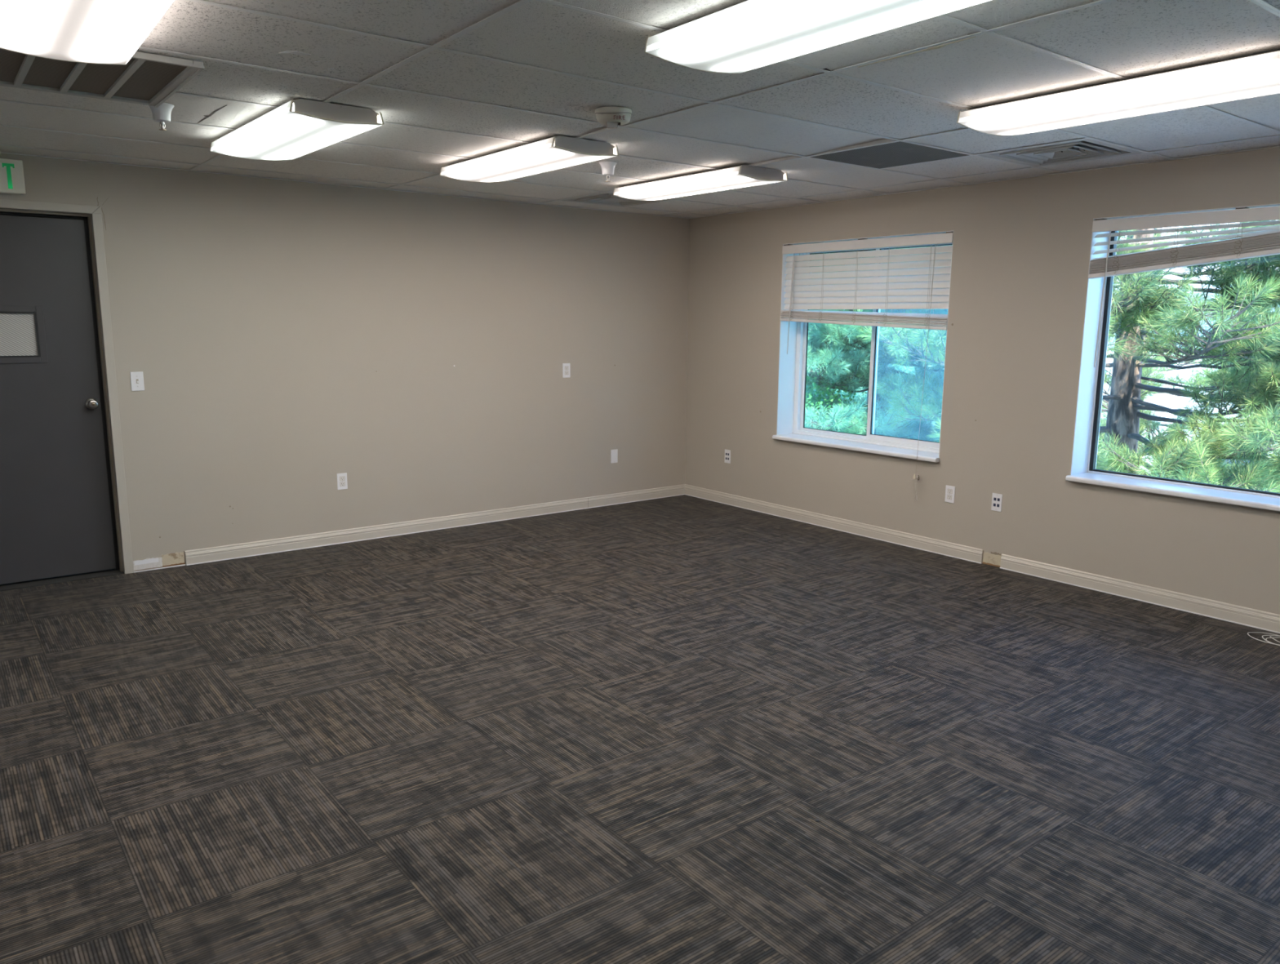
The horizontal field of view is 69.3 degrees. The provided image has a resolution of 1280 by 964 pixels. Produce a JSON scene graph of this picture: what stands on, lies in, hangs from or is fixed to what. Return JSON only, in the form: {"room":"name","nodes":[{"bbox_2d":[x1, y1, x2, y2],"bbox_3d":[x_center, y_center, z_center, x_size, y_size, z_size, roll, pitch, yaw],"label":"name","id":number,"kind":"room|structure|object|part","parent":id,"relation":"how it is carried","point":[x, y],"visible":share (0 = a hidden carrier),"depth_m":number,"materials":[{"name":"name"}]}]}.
{"room":"empty office room","nodes":[
{"label":"empty office room","id":0,"kind":"room"},
{"bbox_2d":[0,153,689,572],"bbox_3d":[-2.741,-0.817,5.831,7.900,2.866,0.147,-7,13,-37],"label":"wall","id":1,"kind":"structure","parent":0,"point":[286,338],"depth_m":6.41,"materials":[{"name":"paint"}]},
{"bbox_2d":[0,199,133,591],"bbox_3d":[-3.575,-0.474,5.251,1.163,2.278,0.183,-7,13,-37],"label":"door","id":2,"kind":"structure","parent":1,"relation":"in","point":[64,517],"depth_m":5.39,"materials":[{"name":"paint"}]},
{"bbox_3d":[-3.598,-0.827,5.201,0.357,0.244,0.006,-7,13,-37],"label":"vision glass","id":3,"kind":"part","parent":2,"relation":"part of","materials":[{"name":"grey glass"}]},
{"bbox_3d":[-3.591,-0.825,5.192,0.435,0.322,0.006,-7,13,-37],"label":"vision trim","id":4,"kind":"part","parent":2,"relation":"part of","materials":[{"name":"paint"}]},
{"bbox_3d":[-3.262,-0.466,5.512,0.068,0.068,0.013,-7,13,-37],"label":"knob","id":5,"kind":"part","parent":2,"relation":"part of","materials":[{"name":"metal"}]},
{"bbox_2d":[129,371,144,391],"bbox_3d":[-3.016,-0.604,5.558,0.070,0.114,0.015,-7,13,-37],"label":"light switch","id":6,"kind":"object","parent":1,"relation":"attached to","point":[137,377],"visible":1,"depth_m":5.56,"materials":[{"name":"white plastic"}]},
{"bbox_2d":[337,472,347,489],"bbox_3d":[-2.065,-0.005,6.423,0.070,0.114,0.006,-7,13,-37],"label":"power outlet","id":7,"kind":"object","parent":1,"relation":"attached to","point":[342,483],"visible":1,"depth_m":6.42,"materials":[{"name":"white plastic"}]},
{"bbox_2d":[339,475,345,480],"bbox_3d":[-2.063,-0.024,6.419,0.036,0.031,0.002,-7,13,-37],"label":"receptacle","id":8,"kind":"object","parent":7,"relation":"attached to","point":[341,477],"depth_m":6.42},
{"bbox_2d":[339,481,345,486],"bbox_3d":[-2.063,0.015,6.425,0.036,0.031,0.001,-7,13,-37],"label":"receptacle","id":9,"kind":"object","parent":7,"relation":"attached to","point":[341,483],"depth_m":6.42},
{"bbox_2d":[184,484,684,565],"bbox_3d":[-1.232,0.274,7.126,4.166,0.092,0.016,-7,13,-37],"label":"baseboard","id":10,"kind":"structure","parent":1,"relation":"attached to","point":[205,555],"depth_m":6.79,"materials":[{"name":"paint"}]},
{"bbox_2d":[562,363,570,377],"bbox_3d":[-0.589,-0.894,7.427,0.070,0.114,0.006,-7,13,-37],"label":"power outlet","id":11,"kind":"object","parent":1,"relation":"attached to","point":[566,366],"visible":1,"depth_m":7.42,"materials":[{"name":"white plastic"}]},
{"bbox_2d":[610,448,617,463],"bbox_3d":[-0.218,-0.218,7.843,0.070,0.114,0.006,-7,13,-37],"label":"blank cover plate","id":12,"kind":"object","parent":1,"relation":"attached to","point":[614,453],"visible":1,"depth_m":7.84,"materials":[{"name":"white plastic"}]},
{"bbox_3d":[-0.216,-0.218,7.841,0.048,0.088,0.001,-7,13,-37],"label":"raised panel","id":13,"kind":"part","parent":12,"relation":"part of","materials":[{"name":"white plastic"}]},
{"bbox_2d":[0,494,1279,963],"bbox_3d":[-0.017,1.143,2.848,7.600,0.120,8.400,-7,13,-37],"label":"floor","id":14,"kind":"structure","parent":0,"point":[620,733],"depth_m":3.32,"materials":[{"name":"carpet"}]},
{"bbox_2d":[1247,631,1279,645],"bbox_3d":[3.389,0.833,4.386,0.190,0.010,0.905,-8,13,-39],"label":"coiled cable","id":15,"kind":"object","parent":14,"relation":"on","point":[1270,636],"visible":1,"depth_m":4.66,"materials":[{"name":"white plastic"}]},
{"bbox_2d":[0,0,1279,218],"bbox_3d":[0.005,-1.517,2.381,8.200,0.451,9.000,-7,13,-37],"label":"ceiling","id":16,"kind":"structure","parent":0,"point":[451,82],"depth_m":3.60,"materials":[{"name":"tile"}]},
{"bbox_2d":[0,150,25,195],"bbox_3d":[-3.462,-1.653,4.924,0.310,0.216,0.124,-7,13,-37],"label":"exit sign","id":17,"kind":"object","parent":16,"relation":"hanging from","point":[11,171],"visible":1,"depth_m":4.97,"materials":[{"name":"green"}]},
{"bbox_2d":[0,0,174,65],"bbox_3d":[-1.472,-1.272,2.424,0.392,0.072,1.192,-7,12,-36],"label":"ceiling light","id":18,"kind":"object","parent":16,"relation":"attached to","point":[100,32],"visible":1,"depth_m":2.59,"materials":[{"name":"paint"}]},
{"bbox_2d":[0,48,204,107],"bbox_3d":[-2.050,-1.444,3.235,0.806,0.022,0.777,-7,13,-37],"label":"ceiling vent","id":19,"kind":"object","parent":16,"relation":"in","point":[146,78],"visible":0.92,"depth_m":3.35,"materials":[{"name":"white plastic"}]},
{"bbox_2d":[148,102,174,130],"bbox_3d":[-1.982,-1.510,3.838,0.100,0.100,0.100,-7,13,-37],"label":"sprinkler head","id":20,"kind":"object","parent":16,"relation":"attached to","point":[161,114],"visible":0.96,"depth_m":3.81},
{"bbox_2d":[209,98,384,160],"bbox_3d":[-1.604,-1.592,4.244,0.392,0.072,1.192,-7,13,-38],"label":"ceiling light","id":21,"kind":"object","parent":16,"relation":"attached to","point":[296,128],"visible":1,"depth_m":4.02,"materials":[{"name":"paint"}]},
{"bbox_3d":[-1.242,-1.514,3.796,0.344,0.066,0.008,-7,13,-38],"label":"plate","id":22,"kind":"part","parent":21,"relation":"part of","materials":[{"name":"paint"}]},
{"bbox_2d":[440,135,618,182],"bbox_3d":[-0.625,-1.708,4.951,0.392,0.072,1.192,-7,13,-37],"label":"ceiling light","id":23,"kind":"object","parent":16,"relation":"attached to","point":[559,152],"visible":1,"depth_m":4.74,"materials":[{"name":"paint"}]},
{"bbox_3d":[-0.268,-1.629,4.499,0.344,0.066,0.008,-7,13,-37],"label":"plate","id":24,"kind":"part","parent":23,"relation":"part of","materials":[{"name":"paint"}]},
{"bbox_2d":[599,161,617,182],"bbox_3d":[-0.179,-1.730,5.177,0.100,0.100,0.100,-7,13,-37],"label":"sprinkler head","id":25,"kind":"object","parent":16,"relation":"attached to","point":[607,167],"visible":1,"depth_m":5.15},
{"bbox_2d":[595,106,631,128],"bbox_3d":[-0.109,-1.516,3.876,0.156,0.071,0.164,-7,13,-37],"label":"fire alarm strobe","id":26,"kind":"object","parent":16,"relation":"attached to","point":[611,117],"visible":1,"depth_m":3.83,"materials":[{"name":"beige plastic"}]},
{"bbox_2d":[560,192,669,206],"bbox_3d":[-0.181,-2.115,6.778,0.594,0.106,0.594,-7,13,-37],"label":"ceiling vent","id":27,"kind":"object","parent":16,"relation":"in","point":[605,198],"visible":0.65,"depth_m":6.85,"materials":[{"name":"paint"}]},
{"bbox_2d":[613,164,787,200],"bbox_3d":[0.343,-1.838,5.736,0.392,0.072,1.192,-7,13,-37],"label":"ceiling light","id":28,"kind":"object","parent":16,"relation":"attached to","point":[743,175],"visible":1,"depth_m":5.54,"materials":[{"name":"paint"}]},
{"bbox_3d":[0.699,-1.760,5.284,0.344,0.066,0.008,-7,13,-37],"label":"plate","id":29,"kind":"part","parent":28,"relation":"part of","materials":[{"name":"paint"}]},
{"bbox_2d":[644,0,991,74],"bbox_3d":[0.533,-1.265,2.477,0.392,0.072,1.192,-7,13,-37],"label":"ceiling light","id":30,"kind":"object","parent":16,"relation":"attached to","point":[750,34],"visible":1,"depth_m":2.57,"materials":[{"name":"paint"}]},
{"bbox_2d":[809,141,968,168],"bbox_3d":[1.315,-1.724,4.892,0.609,0.004,0.599,-7,13,-37],"label":"panel","id":31,"kind":"object","parent":16,"relation":"attached to","point":[896,153],"visible":1,"depth_m":4.88,"materials":[{"name":"metal"}]},
{"bbox_2d":[979,137,1141,166],"bbox_3d":[2.170,-1.745,4.779,0.594,0.106,0.594,-7,13,-37],"label":"ceiling vent","id":32,"kind":"object","parent":16,"relation":"in","point":[1083,149],"visible":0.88,"depth_m":4.80,"materials":[{"name":"metal"}]},
{"bbox_2d":[956,49,1279,136],"bbox_3d":[1.828,-1.425,3.451,0.423,0.072,1.192,-7,13,-37],"label":"ceiling light","id":33,"kind":"object","parent":16,"relation":"attached to","point":[1258,74],"visible":1,"depth_m":3.34,"materials":[{"name":"paint"}]},
{"bbox_2d":[684,146,1279,614],"bbox_3d":[3.112,-0.624,4.997,0.304,2.866,9.000,-7,13,-37],"label":"wall","id":34,"kind":"structure","parent":0,"point":[1021,247],"depth_m":5.85,"materials":[{"name":"paint"}]},
{"bbox_2d":[724,449,730,463],"bbox_3d":[0.747,-0.218,7.900,0.006,0.114,0.070,-7,13,-37],"label":"data jack plate","id":35,"kind":"object","parent":34,"relation":"attached to","point":[727,452],"visible":1,"depth_m":7.89,"materials":[{"name":"white plastic"}]},
{"bbox_2d":[684,484,982,564],"bbox_3d":[1.320,0.277,7.225,0.016,0.092,2.994,-7,13,-37],"label":"baseboard","id":36,"kind":"structure","parent":34,"relation":"attached to","point":[926,544],"depth_m":6.94,"materials":[{"name":"paint"}]},
{"bbox_2d":[772,231,953,462],"bbox_3d":[1.663,-1.001,6.792,0.343,1.515,1.518,-7,13,-37],"label":"window","id":37,"kind":"structure","parent":34,"relation":"in","point":[792,382],"depth_m":7.21,"materials":[{"name":"white plastic"}]},
{"bbox_3d":[1.535,-1.073,7.123,0.020,1.420,0.725,-7,13,-37],"label":"sash","id":38,"kind":"part","parent":37,"relation":"part of","materials":[{"name":"white plastic"}]},
{"bbox_3d":[1.657,-0.270,6.921,0.343,0.030,1.518,-7,13,-37],"label":"sill","id":39,"kind":"part","parent":37,"relation":"part of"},
{"bbox_3d":[1.739,-1.025,6.847,0.092,1.485,1.508,-7,13,-37],"label":"frame","id":40,"kind":"part","parent":37,"relation":"part of","materials":[{"name":"white plastic"}]},
{"bbox_2d":[780,231,953,502],"bbox_3d":[1.561,-0.840,6.739,0.125,1.806,1.504,-7,13,-37],"label":"window blind","id":41,"kind":"object","parent":37,"relation":"attached to","point":[873,293],"visible":1,"depth_m":6.57,"materials":[{"name":"white plastic"}]},
{"bbox_3d":[1.198,-1.543,7.140,0.070,0.434,0.024,-7,13,-37],"label":"ladder cord","id":42,"kind":"part","parent":41,"relation":"part of","materials":[{"name":"white fabric"}]},
{"bbox_3d":[1.381,-1.496,6.909,0.070,0.445,0.024,-7,13,-37],"label":"ladder cord","id":43,"kind":"part","parent":41,"relation":"part of","materials":[{"name":"white fabric"}]},
{"bbox_3d":[1.574,-1.446,6.666,0.070,0.456,0.024,-7,13,-37],"label":"ladder cord","id":44,"kind":"part","parent":41,"relation":"part of","materials":[{"name":"white fabric"}]},
{"bbox_3d":[1.579,-1.145,6.699,0.054,0.074,1.500,-7,13,-37],"label":"rail","id":45,"kind":"part","parent":41,"relation":"part of","materials":[{"name":"white plastic"}]},
{"bbox_3d":[1.743,-1.403,6.453,0.070,0.465,0.024,-7,13,-37],"label":"ladder cord","id":46,"kind":"part","parent":41,"relation":"part of","materials":[{"name":"white fabric"}]},
{"bbox_3d":[1.920,-0.813,6.225,0.044,1.525,0.022,-7,13,-37],"label":"lift cord","id":47,"kind":"part","parent":41,"relation":"part of","materials":[{"name":"white fabric"}]},
{"bbox_3d":[1.952,-1.349,6.190,0.070,0.477,0.024,-7,13,-37],"label":"ladder cord","id":48,"kind":"part","parent":41,"relation":"part of","materials":[{"name":"white fabric"}]},
{"bbox_3d":[1.939,-0.972,6.570,0.022,1.420,0.728,-7,13,-37],"label":"sash","id":49,"kind":"part","parent":37,"relation":"part of","materials":[{"name":"white plastic"}]},
{"bbox_2d":[944,484,955,503],"bbox_3d":[2.079,0.082,6.212,0.006,0.114,0.070,-7,13,-37],"label":"power outlet","id":50,"kind":"object","parent":34,"relation":"attached to","point":[949,490],"visible":1,"depth_m":6.21,"materials":[{"name":"white plastic"}]},
{"bbox_2d":[946,494,951,499],"bbox_3d":[2.077,0.101,6.214,0.002,0.031,0.036,-7,13,-37],"label":"receptacle","id":51,"kind":"object","parent":50,"relation":"attached to","point":[948,496],"depth_m":6.21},
{"bbox_2d":[947,488,952,493],"bbox_3d":[2.077,0.063,6.207,0.002,0.031,0.036,-7,13,-37],"label":"receptacle","id":52,"kind":"object","parent":50,"relation":"attached to","point":[949,491],"depth_m":6.20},
{"bbox_2d":[991,493,1002,511],"bbox_3d":[2.290,0.130,5.944,0.006,0.114,0.070,-7,13,-37],"label":"data jack plate","id":53,"kind":"object","parent":34,"relation":"attached to","point":[997,499],"visible":1,"depth_m":5.94,"materials":[{"name":"white plastic"}]},
{"bbox_2d":[1000,554,1279,633],"bbox_3d":[3.939,0.880,3.909,0.016,0.092,5.270,-7,13,-37],"label":"baseboard","id":54,"kind":"structure","parent":34,"relation":"attached to","point":[1254,618],"depth_m":5.24,"materials":[{"name":"paint"}]},
{"bbox_2d":[1065,203,1279,511],"bbox_3d":[3.146,-0.665,4.914,0.343,1.516,1.518,-7,13,-37],"label":"window","id":55,"kind":"structure","parent":34,"relation":"in","point":[1091,379],"depth_m":5.45,"materials":[{"name":"white plastic"}]},
{"bbox_3d":[3.140,0.067,5.042,0.343,0.030,1.518,-7,13,-37],"label":"sill","id":56,"kind":"part","parent":55,"relation":"part of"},
{"bbox_2d":[1088,205,1279,367],"bbox_3d":[3.063,-0.985,4.788,0.086,0.834,1.504,-7,13,-37],"label":"window blind","id":57,"kind":"object","parent":55,"relation":"attached to","point":[1265,242],"visible":1,"depth_m":4.92,"materials":[{"name":"white plastic"}]},
{"bbox_3d":[2.704,-1.345,5.208,0.070,0.146,0.024,-7,13,-37],"label":"ladder cord","id":58,"kind":"part","parent":57,"relation":"part of","materials":[{"name":"white fabric"}]},
{"bbox_3d":[2.863,-1.208,4.965,0.014,0.116,0.040,-7,13,-37],"label":"bunched cord","id":59,"kind":"part","parent":57,"relation":"part of","materials":[{"name":"beige fabric"}]},
{"bbox_3d":[2.892,-1.317,4.969,0.070,0.116,0.024,-7,13,-37],"label":"ladder cord","id":60,"kind":"part","parent":57,"relation":"part of","materials":[{"name":"white fabric"}]},
{"bbox_3d":[3.065,-1.155,4.759,0.054,0.175,1.500,-7,13,-37],"label":"rail","id":61,"kind":"part","parent":57,"relation":"part of","materials":[{"name":"beige plastic"}]},
{"bbox_3d":[3.051,-1.195,4.722,0.014,0.115,0.038,-7,13,-37],"label":"bunched cord","id":62,"kind":"part","parent":57,"relation":"part of","materials":[{"name":"beige fabric"}]},
{"label":"outside","id":63,"kind":"structure","parent":0,"visible":0},
{"bbox_3d":[36.051,-0.801,36.382,89.650,0.120,120.000,-7,13,-37],"label":"lawn","id":64,"kind":"structure","parent":63,"visible":0},
{"bbox_2d":[806,248,936,433],"bbox_3d":[4.788,-2.491,17.948,4.805,9.113,5.224,-2,10,-14],"label":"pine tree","id":65,"kind":"object","parent":64,"relation":"on","point":[864,393],"visible":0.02,"depth_m":16.57,"materials":[{"name":"green plant"}]},
{"bbox_2d":[859,221,1279,473],"bbox_3d":[19.556,-3.867,27.303,11.480,8.800,26.200,-7,13,-37],"label":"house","id":66,"kind":"structure","parent":64,"relation":"on","point":[1162,400],"depth_m":25.57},
{"bbox_3d":[15.790,-0.805,24.436,0.030,1.140,1.340,-7,13,-37],"label":"pane","id":67,"kind":"part","parent":66,"relation":"part of","materials":[{"name":"clear glass"}]},
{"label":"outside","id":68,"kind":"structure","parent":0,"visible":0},
{"bbox_3d":[4.328,3.141,12.048,9.000,0.030,120.000,-7,13,-37],"label":"pavement","id":69,"kind":"object","parent":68,"visible":0},
{"bbox_2d":[805,371,857,429],"bbox_3d":[1.866,0.922,11.191,1.560,4.662,1.532,-7,13,-37],"label":"broadleaf tree","id":70,"kind":"object","parent":69,"relation":"on","point":[810,394],"visible":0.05,"depth_m":10.54,"materials":[{"name":"green plant"}]},
{"bbox_2d":[804,244,952,442],"bbox_3d":[2.650,-1.591,11.272,4.634,9.610,4.984,-4,11,-24],"label":"pine tree","id":71,"kind":"object","parent":69,"relation":"on","point":[833,358],"visible":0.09,"depth_m":10.23,"materials":[{"name":"green plant"}]},
{"bbox_2d":[844,219,1279,493],"bbox_3d":[4.638,-1.161,8.337,4.872,9.811,5.374,-7,13,-37],"label":"pine tree","id":72,"kind":"object","parent":69,"relation":"on","point":[1142,304],"visible":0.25,"depth_m":7.22,"materials":[{"name":"green plant"}]},
{"bbox_2d":[1100,227,1278,477],"bbox_3d":[7.526,-1.525,14.012,4.520,8.611,4.724,-7,13,-37],"label":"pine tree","id":73,"kind":"object","parent":69,"relation":"on","point":[1198,380],"visible":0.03,"depth_m":13.03,"materials":[{"name":"green plant"}]}
]}

